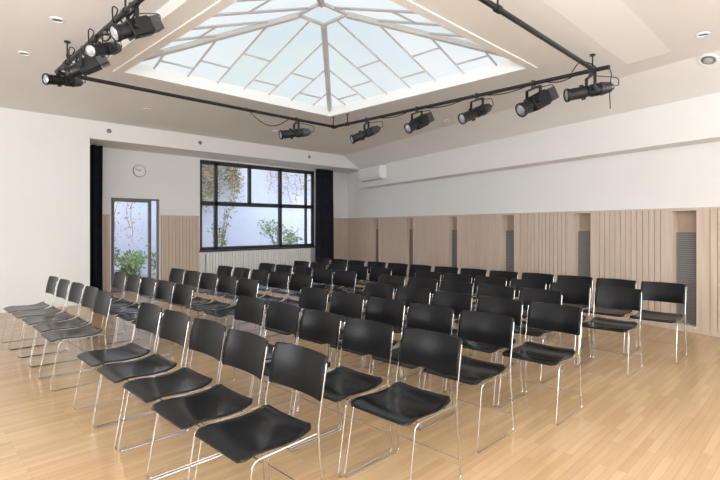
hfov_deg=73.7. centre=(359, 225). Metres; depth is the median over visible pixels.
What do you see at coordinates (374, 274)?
chair
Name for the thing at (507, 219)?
frame
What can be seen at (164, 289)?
chair
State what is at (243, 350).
chair
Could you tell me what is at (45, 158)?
wall
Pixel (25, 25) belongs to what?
ceiling
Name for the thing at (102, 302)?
chair
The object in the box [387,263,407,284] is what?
chair
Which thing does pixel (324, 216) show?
curtain
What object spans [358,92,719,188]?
bulkhead
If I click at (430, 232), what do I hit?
wall panel
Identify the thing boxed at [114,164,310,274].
wall
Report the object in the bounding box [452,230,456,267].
air vent
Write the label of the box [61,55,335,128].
pipe
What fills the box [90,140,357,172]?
ceiling
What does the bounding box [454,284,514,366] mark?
chair
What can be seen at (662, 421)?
floor
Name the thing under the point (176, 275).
chair
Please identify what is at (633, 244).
wall panel
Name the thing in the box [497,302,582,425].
chair
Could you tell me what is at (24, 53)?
recessed light
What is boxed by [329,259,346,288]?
chair
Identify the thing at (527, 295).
chair
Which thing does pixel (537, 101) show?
spotlight
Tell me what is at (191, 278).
chair
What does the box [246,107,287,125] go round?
power cable
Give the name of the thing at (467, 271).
chair
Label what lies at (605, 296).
chair
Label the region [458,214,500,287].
wall panel
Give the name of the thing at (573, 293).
chair
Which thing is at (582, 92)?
spotlight
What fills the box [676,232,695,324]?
air vent
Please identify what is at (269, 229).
shrub
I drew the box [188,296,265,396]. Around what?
chair
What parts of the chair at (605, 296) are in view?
frame, seat, backrest, frame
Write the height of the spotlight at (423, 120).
0.425 m
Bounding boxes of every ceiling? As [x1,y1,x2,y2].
[0,0,719,168]
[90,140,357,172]
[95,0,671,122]
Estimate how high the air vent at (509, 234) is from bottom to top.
1.270 m
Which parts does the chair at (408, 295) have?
frame, seat, backrest, frame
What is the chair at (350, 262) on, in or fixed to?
on the floor
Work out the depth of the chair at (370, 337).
3.18 m
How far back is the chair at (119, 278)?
6.69 m
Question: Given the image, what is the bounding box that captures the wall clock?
[133,165,145,176]
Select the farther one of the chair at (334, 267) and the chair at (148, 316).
the chair at (334, 267)
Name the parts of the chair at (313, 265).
backrest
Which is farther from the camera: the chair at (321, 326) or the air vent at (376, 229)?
the air vent at (376, 229)
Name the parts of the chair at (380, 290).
seat, backrest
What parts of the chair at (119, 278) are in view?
backrest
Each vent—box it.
[106,128,112,133]
[376,229,377,261]
[409,229,412,267]
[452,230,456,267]
[506,230,513,271]
[578,231,589,306]
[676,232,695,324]
[698,54,718,65]
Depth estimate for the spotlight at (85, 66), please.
4.70 m
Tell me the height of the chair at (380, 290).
0.801 m
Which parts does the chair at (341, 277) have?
backrest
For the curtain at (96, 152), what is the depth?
10.04 m
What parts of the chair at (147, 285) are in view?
frame, seat, backrest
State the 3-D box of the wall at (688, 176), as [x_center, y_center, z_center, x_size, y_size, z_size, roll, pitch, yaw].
[3.479,-0.350,8.734,0.250,3.600,16.100,0,0,-29]
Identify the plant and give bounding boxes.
[202,164,244,214]
[266,170,310,204]
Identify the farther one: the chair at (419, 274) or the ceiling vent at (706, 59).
the chair at (419, 274)
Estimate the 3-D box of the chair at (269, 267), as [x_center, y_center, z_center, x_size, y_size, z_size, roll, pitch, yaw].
[-1.776,1.050,8.184,0.474,0.801,0.544,0,0,44]
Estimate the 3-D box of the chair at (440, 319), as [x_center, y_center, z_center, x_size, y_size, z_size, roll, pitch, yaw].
[0.412,1.050,3.747,0.474,0.801,0.544,0,0,44]
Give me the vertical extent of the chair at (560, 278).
0.801 m
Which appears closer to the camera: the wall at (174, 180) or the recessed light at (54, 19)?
the recessed light at (54, 19)
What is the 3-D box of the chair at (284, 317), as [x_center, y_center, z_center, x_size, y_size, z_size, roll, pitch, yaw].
[-0.796,1.050,3.820,0.544,0.801,0.474,0,0,-44]
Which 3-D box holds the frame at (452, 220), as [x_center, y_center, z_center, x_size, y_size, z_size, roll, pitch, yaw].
[2.202,0.600,10.941,0.242,1.700,0.354,0,0,-29]
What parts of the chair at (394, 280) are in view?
backrest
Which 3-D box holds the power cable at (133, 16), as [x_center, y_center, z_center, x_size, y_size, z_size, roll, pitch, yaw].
[-2.545,-1.735,4.596,0.014,0.146,2.308,0,0,-45]
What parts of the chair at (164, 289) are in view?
frame, seat, frame, backrest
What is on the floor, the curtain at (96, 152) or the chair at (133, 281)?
the chair at (133, 281)
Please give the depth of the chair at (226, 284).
6.15 m
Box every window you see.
[113,0,536,117]
[199,160,314,251]
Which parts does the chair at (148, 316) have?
frame, seat, backrest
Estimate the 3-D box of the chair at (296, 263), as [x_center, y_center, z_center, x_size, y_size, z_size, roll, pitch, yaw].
[-1.244,1.050,8.715,0.544,0.801,0.474,0,0,-45]
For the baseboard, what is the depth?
8.60 m
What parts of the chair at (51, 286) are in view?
seat, backrest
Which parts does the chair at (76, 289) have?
frame, seat, backrest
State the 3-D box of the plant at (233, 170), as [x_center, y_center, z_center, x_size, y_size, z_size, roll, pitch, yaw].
[-4.869,-1.704,15.779,2.773,2.874,0.522,0,0,-45]
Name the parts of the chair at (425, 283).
backrest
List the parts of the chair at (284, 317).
frame, seat, frame, backrest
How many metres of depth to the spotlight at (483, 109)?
6.37 m
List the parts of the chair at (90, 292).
frame, seat, frame, backrest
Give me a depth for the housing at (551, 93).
5.87 m
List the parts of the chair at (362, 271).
seat, backrest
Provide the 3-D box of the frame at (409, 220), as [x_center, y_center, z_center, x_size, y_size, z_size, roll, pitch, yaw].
[1.378,0.600,12.428,0.242,1.700,0.354,0,0,-29]
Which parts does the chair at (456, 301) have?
frame, backrest, seat, frame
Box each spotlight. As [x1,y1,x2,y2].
[42,63,85,86]
[64,45,109,79]
[83,26,121,57]
[109,2,163,41]
[279,117,313,138]
[350,117,382,143]
[404,106,433,133]
[458,93,493,123]
[515,80,558,116]
[563,69,618,101]
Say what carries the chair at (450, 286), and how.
on the floor
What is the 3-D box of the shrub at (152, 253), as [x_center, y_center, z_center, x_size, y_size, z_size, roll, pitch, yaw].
[-5.501,0.957,13.450,0.834,1.014,1.048,0,0,-12]
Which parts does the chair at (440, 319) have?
frame, seat, backrest, frame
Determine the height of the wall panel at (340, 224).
1.700 m
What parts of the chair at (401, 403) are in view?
frame, seat, backrest, frame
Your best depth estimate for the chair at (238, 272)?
7.37 m
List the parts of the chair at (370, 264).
seat, backrest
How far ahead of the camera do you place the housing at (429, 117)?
7.21 m
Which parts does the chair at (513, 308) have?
frame, seat, backrest, frame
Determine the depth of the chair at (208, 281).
6.54 m
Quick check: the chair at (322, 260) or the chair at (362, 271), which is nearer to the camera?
the chair at (362, 271)
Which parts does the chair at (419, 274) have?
backrest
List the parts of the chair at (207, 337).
frame, seat, frame, backrest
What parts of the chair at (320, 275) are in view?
seat, backrest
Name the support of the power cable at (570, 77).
hanging from the pipe at (605, 67)
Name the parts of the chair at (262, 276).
seat, frame, backrest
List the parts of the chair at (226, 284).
seat, frame, backrest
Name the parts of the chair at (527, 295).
frame, seat, backrest, frame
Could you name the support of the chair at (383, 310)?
on the floor
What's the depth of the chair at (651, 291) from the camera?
5.45 m
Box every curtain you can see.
[90,145,102,290]
[315,169,333,263]
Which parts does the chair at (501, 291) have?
backrest, frame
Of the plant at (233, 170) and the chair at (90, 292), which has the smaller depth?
the chair at (90, 292)
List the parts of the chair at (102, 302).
frame, seat, backrest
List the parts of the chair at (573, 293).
backrest, frame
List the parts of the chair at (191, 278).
backrest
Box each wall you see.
[0,107,358,308]
[102,147,347,291]
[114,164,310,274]
[348,141,719,217]
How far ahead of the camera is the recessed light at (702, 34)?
4.95 m
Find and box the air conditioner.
[358,165,385,181]
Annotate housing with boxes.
[72,77,82,86]
[96,55,109,67]
[109,41,121,54]
[149,14,163,32]
[302,128,310,136]
[370,126,380,134]
[426,112,433,122]
[481,103,491,114]
[546,86,558,100]
[599,82,614,95]
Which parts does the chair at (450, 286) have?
backrest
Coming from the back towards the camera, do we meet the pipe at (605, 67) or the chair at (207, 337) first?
the pipe at (605, 67)
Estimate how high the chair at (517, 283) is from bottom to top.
0.801 m
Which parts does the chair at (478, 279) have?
seat, backrest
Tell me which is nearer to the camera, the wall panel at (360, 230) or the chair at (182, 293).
the chair at (182, 293)
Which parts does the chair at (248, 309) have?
frame, frame, backrest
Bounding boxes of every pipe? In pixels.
[54,0,143,73]
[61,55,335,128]
[334,54,611,127]
[478,0,594,71]
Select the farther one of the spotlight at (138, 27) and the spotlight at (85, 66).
the spotlight at (85, 66)
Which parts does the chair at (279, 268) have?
seat, backrest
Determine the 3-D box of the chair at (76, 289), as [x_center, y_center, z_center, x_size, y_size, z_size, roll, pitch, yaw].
[-3.359,1.050,5.262,0.544,0.801,0.474,0,0,-45]
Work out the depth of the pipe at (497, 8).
4.27 m
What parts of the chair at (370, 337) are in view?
frame, seat, frame, backrest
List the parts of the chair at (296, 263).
backrest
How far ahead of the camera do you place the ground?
13.97 m
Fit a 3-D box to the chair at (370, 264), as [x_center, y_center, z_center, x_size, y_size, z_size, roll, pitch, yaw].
[0.139,1.050,8.548,0.544,0.801,0.474,0,0,-45]
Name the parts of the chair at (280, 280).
seat, frame, backrest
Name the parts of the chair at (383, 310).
frame, seat, backrest, frame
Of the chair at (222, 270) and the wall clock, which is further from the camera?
the wall clock
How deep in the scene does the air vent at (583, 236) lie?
8.10 m
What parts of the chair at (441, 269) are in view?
backrest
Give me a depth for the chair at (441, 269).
7.67 m
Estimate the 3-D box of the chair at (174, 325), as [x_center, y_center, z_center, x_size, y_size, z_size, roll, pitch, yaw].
[-1.546,1.050,3.438,0.544,0.801,0.474,0,0,-44]
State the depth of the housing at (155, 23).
3.90 m
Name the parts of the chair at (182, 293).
frame, backrest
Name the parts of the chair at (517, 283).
seat, backrest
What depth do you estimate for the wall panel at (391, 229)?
13.08 m
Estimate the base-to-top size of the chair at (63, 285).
0.801 m
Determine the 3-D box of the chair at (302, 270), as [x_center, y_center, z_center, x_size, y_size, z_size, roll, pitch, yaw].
[-1.063,1.050,7.487,0.544,0.801,0.474,0,0,-45]
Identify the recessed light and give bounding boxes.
[18,51,30,55]
[50,17,64,22]
[696,32,709,36]
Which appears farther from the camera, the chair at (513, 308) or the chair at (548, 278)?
the chair at (548, 278)
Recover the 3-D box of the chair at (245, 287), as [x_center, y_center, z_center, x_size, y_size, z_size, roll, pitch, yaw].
[-1.524,1.050,5.689,0.474,0.801,0.544,0,0,44]
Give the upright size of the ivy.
3.414 m
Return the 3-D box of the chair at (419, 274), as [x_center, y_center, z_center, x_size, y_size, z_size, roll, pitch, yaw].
[0.808,1.050,6.677,0.474,0.801,0.544,0,0,45]
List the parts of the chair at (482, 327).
frame, seat, backrest, frame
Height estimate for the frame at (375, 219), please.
1.700 m
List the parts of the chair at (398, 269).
backrest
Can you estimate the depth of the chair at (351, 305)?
4.61 m
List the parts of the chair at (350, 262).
backrest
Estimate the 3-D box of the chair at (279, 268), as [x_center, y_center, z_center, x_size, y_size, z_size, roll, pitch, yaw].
[-1.427,1.050,7.827,0.544,0.801,0.474,0,0,-45]
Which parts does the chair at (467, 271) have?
backrest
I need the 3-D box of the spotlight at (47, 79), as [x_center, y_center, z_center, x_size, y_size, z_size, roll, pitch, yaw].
[-3.198,-1.631,5.222,0.214,0.301,0.470,0,0,25]
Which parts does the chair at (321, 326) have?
frame, seat, frame, backrest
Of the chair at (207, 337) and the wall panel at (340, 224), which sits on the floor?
the chair at (207, 337)
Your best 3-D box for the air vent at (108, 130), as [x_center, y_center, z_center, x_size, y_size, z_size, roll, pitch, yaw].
[-4.803,-1.820,9.187,0.118,0.118,0.016,0,0,-45]
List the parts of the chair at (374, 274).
seat, backrest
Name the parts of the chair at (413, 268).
backrest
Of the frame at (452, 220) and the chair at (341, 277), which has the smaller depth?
the chair at (341, 277)
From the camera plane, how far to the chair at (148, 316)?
3.82 m
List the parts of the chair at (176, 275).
backrest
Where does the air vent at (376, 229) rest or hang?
attached to the wall at (688, 176)
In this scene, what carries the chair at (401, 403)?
on the floor
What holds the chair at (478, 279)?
on the floor
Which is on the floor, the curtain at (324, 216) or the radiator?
the radiator
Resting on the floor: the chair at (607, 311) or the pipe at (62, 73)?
the chair at (607, 311)
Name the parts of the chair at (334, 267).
seat, backrest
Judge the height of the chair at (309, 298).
0.801 m
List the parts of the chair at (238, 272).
seat, backrest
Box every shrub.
[114,247,147,279]
[145,252,155,274]
[207,197,231,246]
[257,218,302,244]
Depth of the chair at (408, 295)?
5.04 m
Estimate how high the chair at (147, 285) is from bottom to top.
0.801 m
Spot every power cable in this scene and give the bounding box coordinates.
[64,6,138,70]
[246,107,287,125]
[384,77,571,117]
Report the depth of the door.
11.02 m
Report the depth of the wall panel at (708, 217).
6.35 m
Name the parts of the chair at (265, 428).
frame, seat, frame, backrest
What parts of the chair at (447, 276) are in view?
backrest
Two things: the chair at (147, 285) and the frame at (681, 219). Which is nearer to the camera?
the chair at (147, 285)
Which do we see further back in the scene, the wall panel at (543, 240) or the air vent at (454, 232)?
the air vent at (454, 232)
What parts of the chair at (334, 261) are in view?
backrest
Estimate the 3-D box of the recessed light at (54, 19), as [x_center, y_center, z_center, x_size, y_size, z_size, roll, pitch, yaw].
[-2.899,-1.973,4.596,0.120,0.014,0.120,0,0,-45]
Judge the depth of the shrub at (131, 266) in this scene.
12.20 m
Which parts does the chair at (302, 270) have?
seat, backrest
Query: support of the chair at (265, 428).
on the floor
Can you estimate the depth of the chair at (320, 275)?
7.29 m
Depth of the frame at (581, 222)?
8.14 m
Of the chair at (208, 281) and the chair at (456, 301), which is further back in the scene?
the chair at (208, 281)
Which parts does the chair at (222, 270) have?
seat, backrest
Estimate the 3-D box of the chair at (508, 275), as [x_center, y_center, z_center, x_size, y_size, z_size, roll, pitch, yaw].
[1.900,1.050,6.753,0.544,0.801,0.474,0,0,-44]
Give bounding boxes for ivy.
[114,202,141,247]
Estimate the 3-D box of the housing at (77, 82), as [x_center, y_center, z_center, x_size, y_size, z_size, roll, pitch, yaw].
[-3.147,-1.590,5.332,0.117,0.116,0.127,0,0,25]
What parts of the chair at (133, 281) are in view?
frame, seat, backrest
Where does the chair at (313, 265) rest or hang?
on the floor
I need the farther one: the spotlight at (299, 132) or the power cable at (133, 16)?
the spotlight at (299, 132)
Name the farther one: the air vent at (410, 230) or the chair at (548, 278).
the air vent at (410, 230)
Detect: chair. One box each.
[1,276,57,349]
[9,279,69,357]
[19,282,83,366]
[30,286,98,377]
[38,290,112,391]
[73,302,161,426]
[78,272,126,337]
[87,274,140,344]
[93,309,189,450]
[98,277,155,347]
[114,280,174,355]
[118,318,226,478]
[128,284,193,365]
[139,268,184,327]
[146,329,267,479]
[153,270,200,330]
[168,273,217,339]
[185,275,237,340]
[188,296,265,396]
[189,265,232,319]
[194,342,327,479]
[203,278,258,329]
[205,267,249,325]
[218,302,300,413]
[221,269,268,330]
[235,263,274,312]
[239,272,288,336]
[248,309,341,448]
[258,264,292,312]
[259,274,312,342]
[265,287,328,354]
[271,266,312,299]
[288,261,309,297]
[288,317,393,477]
[290,262,327,293]
[290,268,333,296]
[295,291,364,372]
[311,264,346,303]
[312,258,330,274]
[326,265,367,310]
[328,260,364,303]
[328,270,356,301]
[328,297,404,394]
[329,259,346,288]
[332,282,394,366]
[344,327,462,479]
[349,267,391,294]
[356,261,385,285]
[363,274,404,341]
[364,286,430,378]
[369,303,453,429]
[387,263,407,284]
[398,277,437,341]
[401,291,472,391]
[405,264,431,286]
[415,271,440,300]
[418,310,513,452]
[430,273,471,324]
[434,266,457,319]
[439,280,472,356]
[445,296,522,407]
[453,276,506,328]
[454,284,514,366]
[460,268,486,295]
[473,270,517,299]
[495,288,562,383]
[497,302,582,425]
[510,279,545,344]
[515,272,553,338]
[531,282,590,366]
[540,275,592,345]
[577,286,641,377]
[580,278,636,355]
[627,281,686,364]
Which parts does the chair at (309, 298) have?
seat, frame, backrest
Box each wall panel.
[102,214,109,291]
[161,215,199,286]
[334,218,347,270]
[348,217,372,274]
[379,216,404,267]
[413,215,446,280]
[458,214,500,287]
[515,211,572,298]
[592,208,669,328]
[698,207,719,337]
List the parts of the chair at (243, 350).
frame, seat, frame, backrest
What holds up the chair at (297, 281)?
on the floor
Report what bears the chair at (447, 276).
on the floor
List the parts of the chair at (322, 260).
backrest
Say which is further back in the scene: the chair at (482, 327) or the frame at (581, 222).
the frame at (581, 222)
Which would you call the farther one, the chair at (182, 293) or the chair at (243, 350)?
the chair at (182, 293)
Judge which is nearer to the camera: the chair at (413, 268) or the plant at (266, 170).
the chair at (413, 268)
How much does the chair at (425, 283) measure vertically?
0.801 m
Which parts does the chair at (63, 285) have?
frame, seat, backrest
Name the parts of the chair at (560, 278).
backrest, seat, frame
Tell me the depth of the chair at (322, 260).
9.77 m
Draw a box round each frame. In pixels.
[373,217,378,261]
[405,216,413,281]
[447,215,457,267]
[501,213,514,298]
[573,211,591,314]
[670,207,697,333]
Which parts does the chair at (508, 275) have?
backrest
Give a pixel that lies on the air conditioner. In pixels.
(378, 172)
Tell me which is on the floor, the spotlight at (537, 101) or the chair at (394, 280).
the chair at (394, 280)
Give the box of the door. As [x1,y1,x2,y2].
[111,198,158,291]
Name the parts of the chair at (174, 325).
frame, seat, backrest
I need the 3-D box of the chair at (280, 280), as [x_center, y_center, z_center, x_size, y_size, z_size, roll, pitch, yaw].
[-1.292,1.050,6.555,0.474,0.801,0.544,0,0,44]
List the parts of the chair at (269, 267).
backrest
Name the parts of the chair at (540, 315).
frame, seat, backrest, frame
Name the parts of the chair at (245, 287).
seat, backrest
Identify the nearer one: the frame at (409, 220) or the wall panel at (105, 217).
the wall panel at (105, 217)
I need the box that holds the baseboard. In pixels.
[0,302,78,312]
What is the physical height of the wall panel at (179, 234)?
1.700 m
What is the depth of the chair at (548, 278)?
6.57 m
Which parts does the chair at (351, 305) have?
seat, frame, backrest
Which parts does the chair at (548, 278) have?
backrest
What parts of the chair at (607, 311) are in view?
frame, seat, backrest, frame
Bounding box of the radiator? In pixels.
[205,249,310,279]
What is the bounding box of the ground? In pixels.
[124,273,155,286]
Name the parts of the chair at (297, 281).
seat, backrest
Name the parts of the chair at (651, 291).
frame, seat, backrest, frame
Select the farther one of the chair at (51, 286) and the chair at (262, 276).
the chair at (262, 276)
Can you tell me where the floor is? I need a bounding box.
[0,275,719,479]
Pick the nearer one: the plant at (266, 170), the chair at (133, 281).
the chair at (133, 281)
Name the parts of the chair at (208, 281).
seat, backrest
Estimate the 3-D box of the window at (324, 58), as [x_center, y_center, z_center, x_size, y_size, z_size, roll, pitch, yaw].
[-0.460,-2.273,5.904,3.600,0.716,3.800,0,0,-45]
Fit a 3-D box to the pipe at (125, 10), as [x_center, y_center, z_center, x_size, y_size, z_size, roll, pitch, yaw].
[-1.927,-1.806,3.921,0.103,0.348,4.310,0,0,-45]
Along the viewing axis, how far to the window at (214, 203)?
13.01 m
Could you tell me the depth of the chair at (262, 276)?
7.00 m
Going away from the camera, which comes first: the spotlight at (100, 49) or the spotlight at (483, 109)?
the spotlight at (100, 49)
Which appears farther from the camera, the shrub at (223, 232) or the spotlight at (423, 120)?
the shrub at (223, 232)

